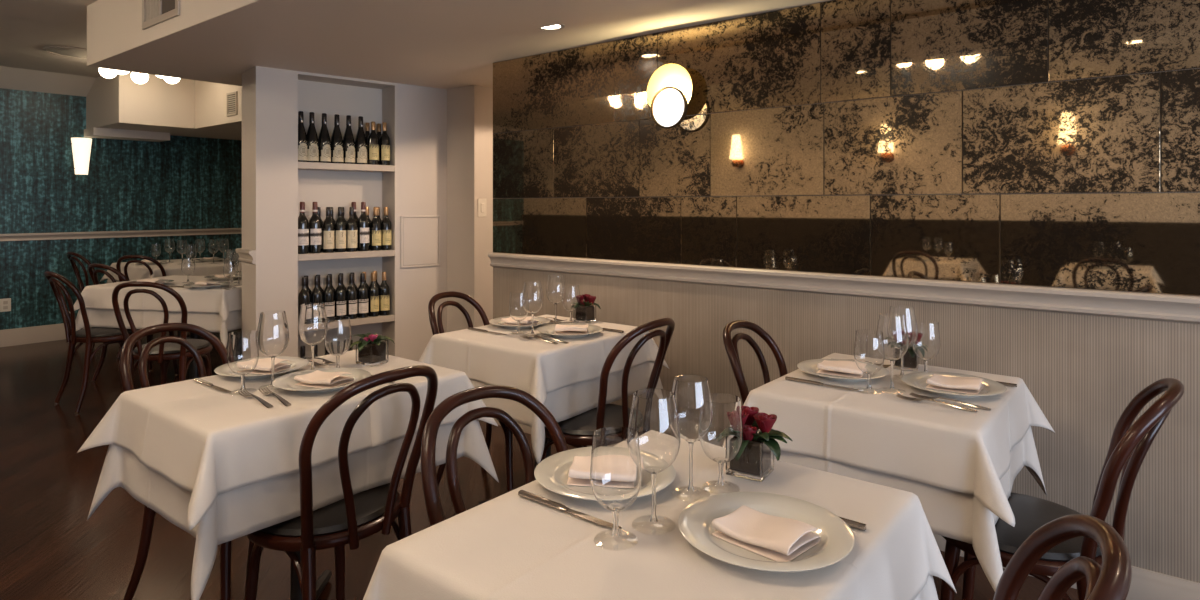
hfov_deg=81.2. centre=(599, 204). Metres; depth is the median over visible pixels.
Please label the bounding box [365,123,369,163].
wine bottle
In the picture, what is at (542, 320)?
dinner plate
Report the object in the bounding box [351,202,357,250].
wine bottle
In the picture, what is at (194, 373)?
dining table
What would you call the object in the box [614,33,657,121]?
mirror panel
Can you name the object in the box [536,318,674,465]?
dining chair
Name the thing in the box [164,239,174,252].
bowl
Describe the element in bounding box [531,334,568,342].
fork
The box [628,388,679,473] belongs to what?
bowl
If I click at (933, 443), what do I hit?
tablecloth
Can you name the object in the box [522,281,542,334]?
wine glass
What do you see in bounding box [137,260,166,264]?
dinner plate
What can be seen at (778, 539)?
napkin
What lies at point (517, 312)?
water goblet
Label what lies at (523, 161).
mirror panel
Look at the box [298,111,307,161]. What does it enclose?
wine bottle
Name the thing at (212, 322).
undercloth
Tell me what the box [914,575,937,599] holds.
undercloth
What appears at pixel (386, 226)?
wine bottle
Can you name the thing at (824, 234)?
mirror panel
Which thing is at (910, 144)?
mirror panel
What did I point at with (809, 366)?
dinner plate
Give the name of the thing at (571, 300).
water goblet
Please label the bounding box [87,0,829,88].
ceiling
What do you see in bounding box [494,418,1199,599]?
baseboard
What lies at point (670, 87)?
wall lamp
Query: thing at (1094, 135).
mirror panel
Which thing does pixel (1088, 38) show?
mirror panel
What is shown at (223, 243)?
bowl
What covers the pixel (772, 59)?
mirror panel
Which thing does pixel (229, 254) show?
bowl
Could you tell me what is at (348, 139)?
wine bottle
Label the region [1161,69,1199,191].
mirror panel
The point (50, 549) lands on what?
floor
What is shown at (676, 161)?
mirror panel
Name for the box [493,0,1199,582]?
wall
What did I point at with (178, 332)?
dining table
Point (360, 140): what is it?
wine bottle
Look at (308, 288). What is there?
wine bottle
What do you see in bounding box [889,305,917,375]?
wine glass
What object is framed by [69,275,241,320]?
tablecloth
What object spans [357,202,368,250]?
wine bottle
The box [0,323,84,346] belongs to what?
baseboard
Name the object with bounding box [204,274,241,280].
dinner plate
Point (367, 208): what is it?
wine bottle
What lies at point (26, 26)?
ceiling
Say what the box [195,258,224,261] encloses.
dinner plate
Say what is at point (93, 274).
dining chair
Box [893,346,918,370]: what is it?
flower vase
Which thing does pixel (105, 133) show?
ledge
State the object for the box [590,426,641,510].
bowl
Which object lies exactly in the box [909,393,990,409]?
fork
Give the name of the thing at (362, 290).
wine bottle
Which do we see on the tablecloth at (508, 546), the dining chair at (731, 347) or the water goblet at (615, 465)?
the water goblet at (615, 465)
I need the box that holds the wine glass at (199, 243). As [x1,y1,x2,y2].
[195,239,204,262]
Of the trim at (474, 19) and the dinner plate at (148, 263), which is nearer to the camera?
the trim at (474, 19)
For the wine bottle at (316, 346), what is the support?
on the shelves
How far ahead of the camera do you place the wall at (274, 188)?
4.82 m
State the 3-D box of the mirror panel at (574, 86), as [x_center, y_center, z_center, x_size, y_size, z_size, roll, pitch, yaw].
[-0.283,-0.639,3.905,0.912,0.421,0.008,0,0,39]
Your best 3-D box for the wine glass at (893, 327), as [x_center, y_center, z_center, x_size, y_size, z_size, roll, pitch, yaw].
[0.848,0.429,2.032,0.090,0.221,0.090,0,0,39]
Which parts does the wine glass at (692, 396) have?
stem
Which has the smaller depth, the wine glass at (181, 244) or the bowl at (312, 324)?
the bowl at (312, 324)
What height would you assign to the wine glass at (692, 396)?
0.216 m
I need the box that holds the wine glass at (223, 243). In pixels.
[219,239,228,260]
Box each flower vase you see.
[350,333,394,365]
[574,294,599,322]
[726,406,792,481]
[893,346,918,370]
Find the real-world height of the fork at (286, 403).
0.012 m
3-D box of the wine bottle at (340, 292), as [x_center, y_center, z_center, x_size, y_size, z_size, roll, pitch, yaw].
[-1.742,0.618,4.694,0.075,0.301,0.074,0,0,44]
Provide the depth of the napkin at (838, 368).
2.20 m
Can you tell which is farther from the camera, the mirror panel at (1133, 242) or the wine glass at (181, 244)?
the wine glass at (181, 244)
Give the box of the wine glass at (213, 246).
[208,239,218,263]
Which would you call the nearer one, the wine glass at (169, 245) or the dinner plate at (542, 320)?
the dinner plate at (542, 320)
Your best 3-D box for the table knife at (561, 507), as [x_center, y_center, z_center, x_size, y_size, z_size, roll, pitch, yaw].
[-0.058,0.535,1.230,0.233,0.010,0.015,0,0,39]
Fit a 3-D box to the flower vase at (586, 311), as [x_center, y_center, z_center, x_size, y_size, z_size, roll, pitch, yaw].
[-0.071,0.479,3.251,0.128,0.123,0.137,0,0,-16]
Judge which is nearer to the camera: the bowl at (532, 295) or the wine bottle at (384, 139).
the bowl at (532, 295)
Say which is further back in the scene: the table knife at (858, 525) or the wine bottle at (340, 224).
the wine bottle at (340, 224)
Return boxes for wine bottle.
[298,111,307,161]
[298,202,308,253]
[298,277,310,320]
[300,346,305,358]
[304,275,311,294]
[306,112,318,161]
[309,202,321,252]
[311,276,322,302]
[314,345,317,356]
[318,113,330,162]
[318,207,322,251]
[322,207,333,252]
[323,275,334,317]
[330,207,335,224]
[331,114,343,162]
[334,207,345,251]
[334,275,345,316]
[343,115,354,163]
[346,207,356,251]
[346,274,357,318]
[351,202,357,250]
[355,116,366,163]
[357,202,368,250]
[357,273,367,317]
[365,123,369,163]
[366,207,370,249]
[368,121,378,164]
[368,272,378,316]
[370,207,380,250]
[377,124,380,137]
[379,122,389,164]
[379,272,389,315]
[381,207,391,249]
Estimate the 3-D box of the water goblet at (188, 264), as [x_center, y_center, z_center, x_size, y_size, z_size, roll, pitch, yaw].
[-2.866,0.455,4.873,0.084,0.172,0.084,0,0,34]
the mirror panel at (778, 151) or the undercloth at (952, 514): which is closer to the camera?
the undercloth at (952, 514)
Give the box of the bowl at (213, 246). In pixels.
[208,239,218,253]
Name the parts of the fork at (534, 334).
handle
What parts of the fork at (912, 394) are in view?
handle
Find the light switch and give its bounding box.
[478,199,485,216]
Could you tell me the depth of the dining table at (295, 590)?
2.13 m
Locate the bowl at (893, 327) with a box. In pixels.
[876,313,908,360]
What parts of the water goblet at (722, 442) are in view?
stem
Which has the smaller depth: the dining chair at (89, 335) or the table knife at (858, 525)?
the table knife at (858, 525)
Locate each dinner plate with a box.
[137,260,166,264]
[157,279,173,283]
[183,282,229,288]
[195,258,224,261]
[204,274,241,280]
[214,356,308,378]
[272,367,370,392]
[489,316,550,328]
[534,447,675,500]
[537,323,602,337]
[678,492,854,571]
[797,359,888,381]
[901,371,1006,397]
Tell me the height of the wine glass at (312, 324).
0.221 m
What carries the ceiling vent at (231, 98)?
in the ceiling at (186, 107)
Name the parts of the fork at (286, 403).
handle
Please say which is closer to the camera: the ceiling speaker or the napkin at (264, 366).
the napkin at (264, 366)
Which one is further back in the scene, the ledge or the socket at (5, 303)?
the ledge
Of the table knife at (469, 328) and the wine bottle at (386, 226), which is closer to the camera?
the table knife at (469, 328)
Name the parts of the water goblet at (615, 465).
stem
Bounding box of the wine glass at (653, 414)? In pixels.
[628,388,679,530]
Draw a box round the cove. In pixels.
[0,66,95,96]
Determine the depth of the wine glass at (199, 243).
6.56 m
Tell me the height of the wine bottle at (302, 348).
0.301 m
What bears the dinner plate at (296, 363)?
on the tablecloth at (209, 442)
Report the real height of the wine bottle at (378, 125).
0.301 m
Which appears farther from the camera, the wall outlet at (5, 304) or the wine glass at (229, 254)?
the wall outlet at (5, 304)
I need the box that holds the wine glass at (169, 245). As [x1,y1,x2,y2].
[164,239,174,262]
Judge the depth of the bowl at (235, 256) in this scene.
4.69 m
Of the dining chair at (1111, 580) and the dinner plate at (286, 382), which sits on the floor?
the dining chair at (1111, 580)
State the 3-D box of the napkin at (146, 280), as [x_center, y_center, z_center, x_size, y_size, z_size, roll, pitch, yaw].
[-3.032,0.516,4.727,0.145,0.034,0.107,0,0,10]
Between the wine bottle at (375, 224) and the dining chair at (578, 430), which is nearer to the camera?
the dining chair at (578, 430)
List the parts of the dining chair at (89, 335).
leg, frame, leg, seat frame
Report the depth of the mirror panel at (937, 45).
2.59 m
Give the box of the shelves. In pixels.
[298,162,394,325]
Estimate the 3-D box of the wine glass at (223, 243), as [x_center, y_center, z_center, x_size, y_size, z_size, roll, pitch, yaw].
[-3.553,0.429,6.610,0.090,0.221,0.090,0,0,39]
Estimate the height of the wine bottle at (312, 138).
0.331 m
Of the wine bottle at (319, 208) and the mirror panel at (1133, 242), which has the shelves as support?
the wine bottle at (319, 208)
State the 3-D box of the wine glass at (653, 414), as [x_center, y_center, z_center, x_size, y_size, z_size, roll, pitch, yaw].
[0.091,0.429,1.181,0.090,0.221,0.090,0,0,39]
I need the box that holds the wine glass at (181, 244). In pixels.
[177,240,187,257]
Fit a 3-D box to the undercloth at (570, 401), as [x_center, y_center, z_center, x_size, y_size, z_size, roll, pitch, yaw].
[-0.246,0.729,3.011,0.748,0.368,0.844,0,0,39]
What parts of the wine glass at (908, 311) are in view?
stem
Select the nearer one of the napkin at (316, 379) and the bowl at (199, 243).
the napkin at (316, 379)
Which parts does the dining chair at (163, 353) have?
leg, frame, leg, seat frame, leg, leg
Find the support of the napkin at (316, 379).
on the dinner plate at (286, 382)
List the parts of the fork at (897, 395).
handle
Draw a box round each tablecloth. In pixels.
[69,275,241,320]
[77,350,497,529]
[100,258,241,281]
[363,437,956,599]
[418,315,668,404]
[743,353,1054,526]
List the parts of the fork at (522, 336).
handle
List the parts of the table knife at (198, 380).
handle, blade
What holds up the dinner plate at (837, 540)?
on the tablecloth at (508, 546)
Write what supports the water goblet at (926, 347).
on the tablecloth at (933, 443)
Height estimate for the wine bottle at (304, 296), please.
0.301 m
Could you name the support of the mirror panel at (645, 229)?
attached to the wall at (1082, 372)
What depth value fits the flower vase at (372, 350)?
2.37 m
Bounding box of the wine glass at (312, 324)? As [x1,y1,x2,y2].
[298,303,326,368]
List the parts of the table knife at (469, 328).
handle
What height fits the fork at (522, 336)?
0.012 m
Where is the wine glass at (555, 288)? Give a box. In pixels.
[546,274,564,322]
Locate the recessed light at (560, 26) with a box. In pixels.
[538,24,564,29]
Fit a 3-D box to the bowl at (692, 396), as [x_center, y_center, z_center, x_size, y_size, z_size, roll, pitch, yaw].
[0.170,0.385,1.308,0.080,0.121,0.080,0,0,39]
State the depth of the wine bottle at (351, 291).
4.72 m
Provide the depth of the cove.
6.54 m
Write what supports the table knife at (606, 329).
on the tablecloth at (537, 367)
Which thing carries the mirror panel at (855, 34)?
attached to the wall at (1082, 372)
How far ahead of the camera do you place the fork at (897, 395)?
1.89 m
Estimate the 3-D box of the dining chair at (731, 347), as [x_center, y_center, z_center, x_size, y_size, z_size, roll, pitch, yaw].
[0.694,0.858,2.367,0.558,0.883,0.434,0,0,34]
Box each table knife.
[193,378,230,391]
[468,327,506,334]
[518,490,621,528]
[603,328,623,332]
[785,376,862,390]
[838,516,865,530]
[996,381,1016,386]
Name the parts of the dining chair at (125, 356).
leg, frame, leg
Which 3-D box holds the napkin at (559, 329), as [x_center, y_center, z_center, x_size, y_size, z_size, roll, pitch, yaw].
[-0.119,0.516,2.924,0.146,0.034,0.104,0,0,4]
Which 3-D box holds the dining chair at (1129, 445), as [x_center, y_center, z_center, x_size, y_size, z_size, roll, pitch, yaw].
[1.155,0.858,1.808,0.558,0.883,0.434,0,0,39]
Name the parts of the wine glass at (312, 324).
stem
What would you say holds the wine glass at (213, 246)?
on the tablecloth at (135, 271)
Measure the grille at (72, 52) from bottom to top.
0.012 m
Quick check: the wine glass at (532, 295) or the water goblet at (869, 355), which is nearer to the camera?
the water goblet at (869, 355)
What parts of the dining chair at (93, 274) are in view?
leg, frame, leg, leg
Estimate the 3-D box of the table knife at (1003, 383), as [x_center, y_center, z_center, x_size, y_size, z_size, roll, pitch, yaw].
[1.145,0.535,2.147,0.233,0.010,0.015,0,0,39]
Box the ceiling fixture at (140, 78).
[99,68,179,83]
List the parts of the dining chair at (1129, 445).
leg, leg, seat frame, leg, frame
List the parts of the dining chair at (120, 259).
leg, frame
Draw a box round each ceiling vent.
[142,0,179,29]
[226,91,236,115]
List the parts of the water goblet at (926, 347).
stem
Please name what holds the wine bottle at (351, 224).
on the shelves
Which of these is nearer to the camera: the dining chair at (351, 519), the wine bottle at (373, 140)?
the dining chair at (351, 519)
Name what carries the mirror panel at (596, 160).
attached to the wall at (1082, 372)
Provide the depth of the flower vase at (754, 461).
1.39 m
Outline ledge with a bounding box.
[84,127,169,141]
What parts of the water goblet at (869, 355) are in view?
stem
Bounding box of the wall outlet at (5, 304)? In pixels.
[0,298,10,311]
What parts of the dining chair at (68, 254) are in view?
frame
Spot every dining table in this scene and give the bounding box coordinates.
[177,331,209,342]
[189,332,200,379]
[290,551,331,599]
[479,446,550,504]
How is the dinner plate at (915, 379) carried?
on the tablecloth at (933, 443)
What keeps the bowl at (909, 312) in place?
on the wine glass at (908, 311)
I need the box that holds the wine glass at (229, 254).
[225,251,236,282]
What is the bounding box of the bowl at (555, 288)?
[546,274,564,303]
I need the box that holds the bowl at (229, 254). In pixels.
[225,251,235,261]
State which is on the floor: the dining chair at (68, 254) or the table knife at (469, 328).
the dining chair at (68, 254)
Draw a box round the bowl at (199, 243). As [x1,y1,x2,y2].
[195,239,204,252]
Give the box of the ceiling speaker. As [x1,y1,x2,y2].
[43,46,86,57]
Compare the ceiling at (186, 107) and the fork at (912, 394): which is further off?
the ceiling at (186, 107)
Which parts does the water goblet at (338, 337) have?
stem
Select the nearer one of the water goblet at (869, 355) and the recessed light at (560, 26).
the water goblet at (869, 355)
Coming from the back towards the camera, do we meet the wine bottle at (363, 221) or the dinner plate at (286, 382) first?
the wine bottle at (363, 221)
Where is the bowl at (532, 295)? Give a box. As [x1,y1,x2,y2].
[522,281,542,313]
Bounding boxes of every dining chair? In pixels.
[44,271,141,413]
[66,252,94,351]
[88,263,178,382]
[112,281,212,384]
[116,255,165,358]
[120,323,231,599]
[244,365,437,599]
[421,385,567,526]
[428,291,512,491]
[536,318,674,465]
[723,320,787,404]
[940,378,1183,599]
[993,514,1131,599]
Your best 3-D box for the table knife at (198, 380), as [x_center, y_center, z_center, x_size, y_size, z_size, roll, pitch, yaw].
[-1.151,0.535,2.077,0.233,0.010,0.015,0,0,39]
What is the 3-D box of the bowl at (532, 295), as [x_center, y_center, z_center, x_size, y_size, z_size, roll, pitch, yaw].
[-0.280,0.386,2.904,0.090,0.135,0.090,0,0,39]
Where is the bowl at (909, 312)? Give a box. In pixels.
[889,305,917,347]
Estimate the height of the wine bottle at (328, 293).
0.301 m
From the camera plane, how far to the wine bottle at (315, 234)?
4.55 m
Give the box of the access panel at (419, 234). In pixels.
[401,216,440,267]
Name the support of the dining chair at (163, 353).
on the floor
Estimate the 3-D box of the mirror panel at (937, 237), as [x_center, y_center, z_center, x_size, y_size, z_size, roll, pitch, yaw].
[1.266,0.122,2.669,0.455,0.322,0.008,0,0,39]
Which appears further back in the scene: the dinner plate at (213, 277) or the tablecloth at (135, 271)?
the tablecloth at (135, 271)
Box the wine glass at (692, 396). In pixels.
[672,375,712,496]
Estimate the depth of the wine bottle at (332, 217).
4.74 m
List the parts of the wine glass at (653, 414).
stem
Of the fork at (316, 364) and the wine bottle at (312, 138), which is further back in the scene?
the wine bottle at (312, 138)
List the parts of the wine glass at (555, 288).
stem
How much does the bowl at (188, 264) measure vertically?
0.123 m
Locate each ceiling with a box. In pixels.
[0,0,100,77]
[86,72,241,139]
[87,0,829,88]
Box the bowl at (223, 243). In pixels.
[219,239,228,252]
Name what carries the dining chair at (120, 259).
on the floor
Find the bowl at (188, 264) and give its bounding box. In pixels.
[181,258,194,274]
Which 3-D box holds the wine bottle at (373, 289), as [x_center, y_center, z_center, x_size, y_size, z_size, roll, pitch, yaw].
[-1.568,0.618,4.847,0.075,0.301,0.074,0,0,36]
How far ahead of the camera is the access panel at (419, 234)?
5.01 m
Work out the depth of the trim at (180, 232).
7.08 m
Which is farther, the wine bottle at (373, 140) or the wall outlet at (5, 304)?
the wall outlet at (5, 304)
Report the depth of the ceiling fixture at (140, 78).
6.09 m
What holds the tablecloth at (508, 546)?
on the undercloth at (929, 592)
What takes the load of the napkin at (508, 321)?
on the dinner plate at (542, 320)
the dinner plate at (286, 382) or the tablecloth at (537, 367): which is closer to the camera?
the dinner plate at (286, 382)
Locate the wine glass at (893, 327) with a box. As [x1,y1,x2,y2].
[876,313,908,389]
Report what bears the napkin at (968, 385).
on the dinner plate at (915, 379)
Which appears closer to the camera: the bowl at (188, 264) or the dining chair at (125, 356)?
the dining chair at (125, 356)
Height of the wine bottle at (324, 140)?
0.331 m
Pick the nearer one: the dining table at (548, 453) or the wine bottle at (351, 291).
the dining table at (548, 453)
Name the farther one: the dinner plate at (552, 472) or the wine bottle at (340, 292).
the wine bottle at (340, 292)
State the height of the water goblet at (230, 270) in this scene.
0.172 m
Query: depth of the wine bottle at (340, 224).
4.67 m
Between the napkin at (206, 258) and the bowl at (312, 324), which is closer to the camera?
the bowl at (312, 324)
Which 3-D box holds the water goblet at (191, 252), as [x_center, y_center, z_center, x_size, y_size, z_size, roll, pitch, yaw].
[-3.664,0.455,6.277,0.084,0.172,0.084,0,0,-6]
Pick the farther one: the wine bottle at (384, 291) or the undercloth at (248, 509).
the wine bottle at (384, 291)
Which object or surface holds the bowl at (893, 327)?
on the wine glass at (893, 327)
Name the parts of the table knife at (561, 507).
handle, blade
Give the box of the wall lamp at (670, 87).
[647,63,692,128]
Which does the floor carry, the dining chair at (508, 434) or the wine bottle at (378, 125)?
the dining chair at (508, 434)
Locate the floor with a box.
[0,328,1077,599]
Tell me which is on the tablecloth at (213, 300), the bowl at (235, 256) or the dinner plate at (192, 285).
the dinner plate at (192, 285)
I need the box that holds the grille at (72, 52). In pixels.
[47,48,86,56]
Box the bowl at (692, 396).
[672,375,712,442]
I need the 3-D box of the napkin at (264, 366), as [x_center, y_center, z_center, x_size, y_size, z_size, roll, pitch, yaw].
[-1.086,0.516,2.259,0.145,0.034,0.107,0,0,19]
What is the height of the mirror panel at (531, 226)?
0.322 m
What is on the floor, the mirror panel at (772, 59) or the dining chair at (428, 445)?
the dining chair at (428, 445)
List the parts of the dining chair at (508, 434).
leg, frame, leg, leg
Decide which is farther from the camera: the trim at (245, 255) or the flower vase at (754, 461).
the trim at (245, 255)
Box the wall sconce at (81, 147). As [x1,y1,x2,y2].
[70,138,91,174]
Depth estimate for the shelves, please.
4.71 m
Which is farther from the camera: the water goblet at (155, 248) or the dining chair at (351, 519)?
the water goblet at (155, 248)
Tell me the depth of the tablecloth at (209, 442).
1.87 m
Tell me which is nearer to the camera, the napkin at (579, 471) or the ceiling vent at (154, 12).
the napkin at (579, 471)
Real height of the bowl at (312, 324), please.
0.135 m
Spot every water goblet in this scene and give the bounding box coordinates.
[151,244,160,259]
[181,258,194,282]
[186,246,196,258]
[223,261,237,287]
[227,330,258,390]
[324,316,351,366]
[509,291,527,331]
[562,284,579,321]
[590,426,641,548]
[700,393,742,492]
[854,330,884,390]
[912,320,940,371]
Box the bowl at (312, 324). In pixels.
[298,303,326,345]
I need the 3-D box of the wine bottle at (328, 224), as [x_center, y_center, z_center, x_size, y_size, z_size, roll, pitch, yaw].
[-1.802,0.164,4.641,0.074,0.301,0.075,0,0,-41]
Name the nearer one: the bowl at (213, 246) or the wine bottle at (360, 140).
the wine bottle at (360, 140)
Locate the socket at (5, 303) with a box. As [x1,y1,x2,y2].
[3,301,7,308]
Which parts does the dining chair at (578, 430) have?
seat frame, frame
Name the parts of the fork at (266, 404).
handle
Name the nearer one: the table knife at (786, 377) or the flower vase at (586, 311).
the table knife at (786, 377)
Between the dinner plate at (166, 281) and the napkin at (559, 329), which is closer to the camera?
the napkin at (559, 329)
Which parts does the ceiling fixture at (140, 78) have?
globe, globe, globe, globe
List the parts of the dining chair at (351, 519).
leg, leg, seat frame, leg, frame, leg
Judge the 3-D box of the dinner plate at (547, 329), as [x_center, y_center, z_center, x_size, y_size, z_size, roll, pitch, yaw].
[-0.126,0.529,2.925,0.275,0.023,0.275,0,0,21]
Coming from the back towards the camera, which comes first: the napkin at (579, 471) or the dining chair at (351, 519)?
the dining chair at (351, 519)
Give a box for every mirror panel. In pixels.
[493,41,613,132]
[493,128,553,197]
[493,198,586,257]
[554,120,639,197]
[587,197,680,263]
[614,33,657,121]
[640,114,710,196]
[658,3,820,115]
[681,197,736,266]
[711,103,823,195]
[737,195,869,274]
[821,0,890,102]
[824,91,961,194]
[871,194,999,282]
[891,0,1047,95]
[963,72,1159,193]
[1001,193,1199,295]
[1049,0,1199,81]
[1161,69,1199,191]
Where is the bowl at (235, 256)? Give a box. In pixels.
[232,252,241,271]
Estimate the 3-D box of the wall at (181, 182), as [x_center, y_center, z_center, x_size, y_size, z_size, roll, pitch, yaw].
[-5.965,0.038,5.912,0.120,2.523,7.200,0,0,39]
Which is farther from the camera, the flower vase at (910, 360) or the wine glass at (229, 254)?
the wine glass at (229, 254)
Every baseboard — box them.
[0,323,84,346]
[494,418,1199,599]
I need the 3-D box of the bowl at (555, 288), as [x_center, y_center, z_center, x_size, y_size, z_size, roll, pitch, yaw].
[-0.202,0.386,3.193,0.090,0.135,0.090,0,0,39]
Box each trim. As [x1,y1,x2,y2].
[0,228,241,240]
[236,248,255,264]
[315,0,678,39]
[488,253,1199,323]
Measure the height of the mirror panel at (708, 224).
0.322 m
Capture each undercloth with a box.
[75,308,241,347]
[87,419,498,599]
[469,362,662,463]
[774,426,1045,590]
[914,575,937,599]
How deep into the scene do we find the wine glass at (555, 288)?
3.16 m
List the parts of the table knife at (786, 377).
handle, blade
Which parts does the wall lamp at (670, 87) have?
dish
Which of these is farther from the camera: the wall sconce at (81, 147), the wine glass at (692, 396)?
the wall sconce at (81, 147)
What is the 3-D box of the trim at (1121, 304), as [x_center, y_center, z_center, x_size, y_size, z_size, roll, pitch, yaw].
[1.815,0.329,2.209,6.320,0.087,0.042,0,0,39]
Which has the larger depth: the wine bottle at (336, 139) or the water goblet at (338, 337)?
the wine bottle at (336, 139)
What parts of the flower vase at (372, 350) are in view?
flower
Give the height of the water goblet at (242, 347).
0.172 m
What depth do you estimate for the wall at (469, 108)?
5.06 m
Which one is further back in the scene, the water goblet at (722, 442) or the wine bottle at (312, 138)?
the wine bottle at (312, 138)
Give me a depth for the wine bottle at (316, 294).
4.57 m
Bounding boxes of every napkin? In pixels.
[137,279,164,282]
[195,281,220,285]
[203,257,219,259]
[250,358,290,374]
[294,370,353,388]
[501,317,538,325]
[554,324,588,334]
[567,456,590,485]
[712,505,819,561]
[817,360,864,377]
[926,374,983,393]
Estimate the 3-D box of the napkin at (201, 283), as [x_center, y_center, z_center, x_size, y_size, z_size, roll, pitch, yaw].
[-2.575,0.516,4.592,0.146,0.034,0.104,0,0,27]
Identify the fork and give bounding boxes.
[238,390,272,407]
[259,388,290,405]
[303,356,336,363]
[308,360,327,366]
[521,335,557,343]
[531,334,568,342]
[896,394,977,411]
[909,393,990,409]
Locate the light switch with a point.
(481, 202)
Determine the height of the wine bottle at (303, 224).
0.336 m
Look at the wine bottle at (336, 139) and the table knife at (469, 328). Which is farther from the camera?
the wine bottle at (336, 139)
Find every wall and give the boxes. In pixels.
[0,88,241,329]
[242,66,446,360]
[447,85,492,331]
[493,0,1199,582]
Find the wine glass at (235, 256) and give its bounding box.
[232,252,241,284]
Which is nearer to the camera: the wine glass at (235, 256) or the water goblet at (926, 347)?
the water goblet at (926, 347)
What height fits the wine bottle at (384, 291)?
0.301 m
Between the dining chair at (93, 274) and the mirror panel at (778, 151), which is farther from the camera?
the dining chair at (93, 274)

